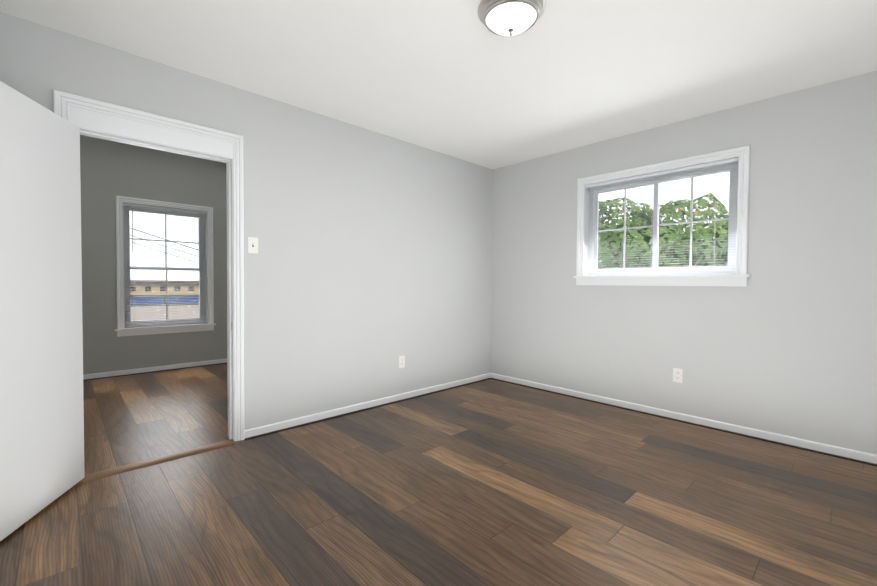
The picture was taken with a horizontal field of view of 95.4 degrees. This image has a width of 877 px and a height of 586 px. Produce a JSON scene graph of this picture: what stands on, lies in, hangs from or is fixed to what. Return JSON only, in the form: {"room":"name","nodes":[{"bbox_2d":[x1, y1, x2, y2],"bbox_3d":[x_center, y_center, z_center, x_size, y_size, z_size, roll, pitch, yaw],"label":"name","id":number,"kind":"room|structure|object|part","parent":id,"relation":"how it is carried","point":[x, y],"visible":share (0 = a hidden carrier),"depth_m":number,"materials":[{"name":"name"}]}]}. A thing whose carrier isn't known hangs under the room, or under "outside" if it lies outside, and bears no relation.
{"room":"empty bedroom","nodes":[
{"label":"empty bedroom","id":0,"kind":"room"},
{"bbox_2d":[80,135,226,374],"bbox_3d":[-3.495,-0.396,4.981,3.410,2.720,0.160,-1,2,-43],"label":"wall","id":1,"kind":"structure","parent":0,"point":[110,171],"depth_m":4.72,"materials":[{"name":"grey paint"}]},
{"bbox_2d":[83,358,226,380],"bbox_3d":[-3.445,0.932,4.949,3.150,0.054,0.012,-1,2,-43],"label":"baseboard","id":2,"kind":"structure","parent":1,"relation":"attached to","point":[134,371],"depth_m":4.88,"materials":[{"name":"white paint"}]},
{"bbox_2d":[116,196,213,328],"bbox_3d":[-3.424,-0.360,5.031,1.011,1.547,0.176,-1,2,-43],"label":"room window","id":3,"kind":"structure","parent":1,"relation":"in","point":[122,225],"depth_m":4.99,"materials":[{"name":"white paint"}]},
{"bbox_3d":[-3.466,-0.328,5.075,0.733,1.336,0.036,-1,2,-43],"label":"far room window muntins","id":4,"kind":"part","parent":3,"relation":"part of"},
{"bbox_2d":[123,203,206,326],"bbox_3d":[-3.393,-0.334,4.998,0.865,1.458,0.038,-1,2,-43],"label":"blinds","id":5,"kind":"object","parent":3,"relation":"attached to","point":[162,209],"visible":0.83,"depth_m":4.97,"materials":[{"name":"white plastic"}]},
{"bbox_3d":[-3.460,-0.328,5.069,0.767,1.370,0.025,-1,2,-43],"label":"glass","id":6,"kind":"part","parent":3,"relation":"part of","materials":[{"name":"clear glass"}]},
{"bbox_2d":[115,202,215,336],"bbox_3d":[-3.401,-0.287,5.008,1.051,1.582,0.134,-1,2,-43],"label":"window sill","id":7,"kind":"structure","parent":1,"relation":"attached to","point":[148,330],"depth_m":5.05,"materials":[{"name":"white paint"}]},
{"bbox_2d":[130,228,197,262],"bbox_3d":[-1.306,-2.073,37.413,62.303,10.600,22.816,-1,2,-43],"label":"power lines","id":8,"kind":"object","parent":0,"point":[163,245],"depth_m":18.13,"materials":[{"name":"black metal"}]},
{"bbox_2d":[0,12,492,429],"bbox_3d":[-0.879,0.301,3.309,4.390,3.440,0.065,-1,2,-43],"label":"wall","id":9,"kind":"structure","parent":0,"point":[367,265],"depth_m":3.23,"materials":[{"name":"grey paint"}]},
{"bbox_2d":[0,81,84,540],"bbox_3d":[-1.877,0.073,1.792,0.035,1.922,0.812,0,1,-14],"label":"door leaf","id":10,"kind":"structure","parent":9,"relation":"in","point":[41,410],"depth_m":1.87,"materials":[{"name":"paint"}]},
{"bbox_2d":[53,89,244,440],"bbox_3d":[-1.748,-0.025,2.505,0.948,2.117,0.152,-1,2,-43],"label":"door frame","id":11,"kind":"structure","parent":9,"relation":"attached to","point":[63,102],"depth_m":2.74,"materials":[{"name":"white paint"}]},
{"bbox_2d":[70,106,232,158],"bbox_3d":[-1.700,-0.965,2.441,0.818,0.103,0.009,-1,2,-43],"label":"frieze band","id":12,"kind":"object","parent":9,"relation":"attached to","point":[98,121],"visible":0.86,"depth_m":2.39,"materials":[{"name":"white paint"}]},
{"bbox_2d":[248,237,257,253],"bbox_3d":[-1.311,-0.338,2.824,0.070,0.114,0.016,-1,2,-43],"label":"light switch","id":13,"kind":"object","parent":9,"relation":"attached to","point":[252,244],"visible":1,"depth_m":2.82,"materials":[{"name":"white plastic"}]},
{"bbox_2d":[244,373,490,440],"bbox_3d":[-0.367,0.985,3.743,2.745,0.060,0.040,-1,2,-43],"label":"baseboard","id":14,"kind":"structure","parent":9,"relation":"attached to","point":[302,420],"depth_m":3.41,"materials":[{"name":"white paint"}]},
{"bbox_2d":[399,355,404,367],"bbox_3d":[-0.347,0.652,3.776,0.070,0.114,0.005,-1,2,-43],"label":"outlet","id":15,"kind":"object","parent":9,"relation":"attached to","point":[400,361],"visible":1,"depth_m":3.77,"materials":[{"name":"white plastic"}]},
{"bbox_2d":[0,363,876,585],"bbox_3d":[-0.733,1.090,2.986,4.640,0.120,6.920,-1,2,-43],"label":"floor","id":16,"kind":"structure","parent":0,"point":[491,482],"depth_m":2.02,"materials":[{"name":"brown wood"}]},
{"bbox_2d":[77,439,235,483],"bbox_3d":[-1.710,1.030,2.482,0.808,0.009,0.098,-1,2,-43],"label":"threshold","id":17,"kind":"object","parent":16,"relation":"on","point":[128,467],"visible":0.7,"depth_m":2.44,"materials":[{"name":"brown wood"}]},
{"bbox_2d":[0,0,876,168],"bbox_3d":[0.434,-1.437,1.897,4.390,0.120,3.845,-1,2,-43],"label":"ceiling","id":18,"kind":"structure","parent":0,"point":[458,79],"depth_m":2.34,"materials":[{"name":"paint"}]},
{"bbox_2d":[478,0,544,35],"bbox_3d":[0.351,-1.314,1.936,0.322,0.130,0.322,-1,2,-43],"label":"ceiling light","id":19,"kind":"object","parent":18,"relation":"attached to","point":[507,17],"visible":1,"depth_m":1.88,"materials":[{"name":"white glass"}]},
{"bbox_2d":[491,71,876,454],"bbox_3d":[1.960,-0.180,3.383,0.160,2.440,3.845,-1,2,-43],"label":"wall","id":20,"kind":"structure","parent":0,"point":[784,342],"depth_m":2.94,"materials":[{"name":"grey paint"}]},
{"bbox_2d":[573,157,749,286],"bbox_3d":[1.841,-0.551,3.434,0.134,0.977,1.374,-1,2,-43],"label":"window sill","id":21,"kind":"structure","parent":20,"relation":"attached to","point":[687,280],"depth_m":3.40,"materials":[{"name":"white paint"}]},
{"bbox_2d":[576,145,749,275],"bbox_3d":[1.865,-0.624,3.456,0.176,0.942,1.334,-1,2,-43],"label":"window","id":22,"kind":"structure","parent":20,"relation":"in","point":[739,229],"depth_m":3.34,"materials":[{"name":"white paint"}]},
{"bbox_3d":[1.730,-0.597,3.704,0.012,0.731,0.511,-1,2,-43],"label":"right window muntin","id":23,"kind":"part","parent":22,"relation":"part of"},
{"bbox_2d":[585,158,737,274],"bbox_3d":[1.832,-0.593,3.425,0.038,0.864,1.188,-1,2,-43],"label":"window blind","id":24,"kind":"object","parent":22,"relation":"attached to","point":[689,168],"visible":1,"depth_m":3.35,"materials":[{"name":"white plastic"}]},
{"bbox_3d":[1.903,-0.591,3.493,0.025,0.765,1.090,-1,2,-43],"label":"glass","id":25,"kind":"part","parent":22,"relation":"part of","materials":[{"name":"clear glass"}]},
{"bbox_3d":[2.088,-0.585,3.292,0.012,0.731,0.511,-1,2,-43],"label":"right window muntin","id":26,"kind":"part","parent":22,"relation":"part of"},
{"bbox_2d":[673,368,682,382],"bbox_3d":[1.962,0.677,3.271,0.008,0.114,0.070,-1,2,-43],"label":"outlet","id":27,"kind":"object","parent":20,"relation":"attached to","point":[680,375],"depth_m":3.27,"materials":[{"name":"white plastic"}]},
{"bbox_2d":[491,373,876,465],"bbox_3d":[1.861,1.010,3.361,0.040,0.060,3.638,-1,2,-43],"label":"baseboard","id":28,"kind":"structure","parent":20,"relation":"attached to","point":[836,450],"depth_m":3.09,"materials":[{"name":"white paint"}]},
{"label":"outside","id":29,"kind":"structure","parent":0,"visible":0},
{"bbox_2d":[131,295,197,306],"bbox_3d":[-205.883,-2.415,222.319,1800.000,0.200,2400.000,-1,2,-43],"label":"ground","id":30,"kind":"structure","parent":29,"point":[168,305],"depth_m":72.80,"materials":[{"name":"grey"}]},
{"bbox_2d":[131,297,197,304],"bbox_3d":[-48.085,1.363,76.096,21.600,1.230,2.640,-1,2,-43],"label":"container","id":31,"kind":"object","parent":30,"relation":"on","point":[158,299],"depth_m":72.30,"materials":[{"name":"blue paint"}]},
{"bbox_2d":[130,284,198,294],"bbox_3d":[-88.590,-1.315,136.476,64.000,3.250,14.000,-1,2,-43],"label":"wall","id":32,"kind":"structure","parent":30,"relation":"on","point":[158,289],"depth_m":126.77,"materials":[{"name":"beige paint"}]},
{"bbox_2d":[130,287,193,290],"bbox_3d":[-83.724,-1.389,131.418,60.100,1.700,0.070,-1,2,-43],"label":"building windows","id":33,"kind":"structure","parent":32,"relation":"attached to","point":[148,288],"depth_m":127.06,"materials":[{"name":"black glass"}]},
{"bbox_2d":[130,280,198,284],"bbox_3d":[-88.573,-3.590,136.423,65.200,1.300,15.600,-1,2,-43],"label":"building roof","id":34,"kind":"structure","parent":32,"relation":"on","point":[179,282],"depth_m":130.43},
{"bbox_2d":[131,305,198,320],"bbox_3d":[-19.125,2.525,61.860,130.000,0.020,46.000,-1,2,-43],"label":"street","id":35,"kind":"structure","parent":30,"relation":"on","point":[163,311],"depth_m":52.78,"materials":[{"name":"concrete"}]},
{"bbox_2d":[598,193,728,268],"bbox_3d":[3.605,1.021,7.147,3.252,5.887,5.853,-1,2,-43],"label":"tree","id":36,"kind":"object","parent":30,"relation":"on","point":[671,248],"depth_m":6.36,"materials":[{"name":"green plant"}]}
]}

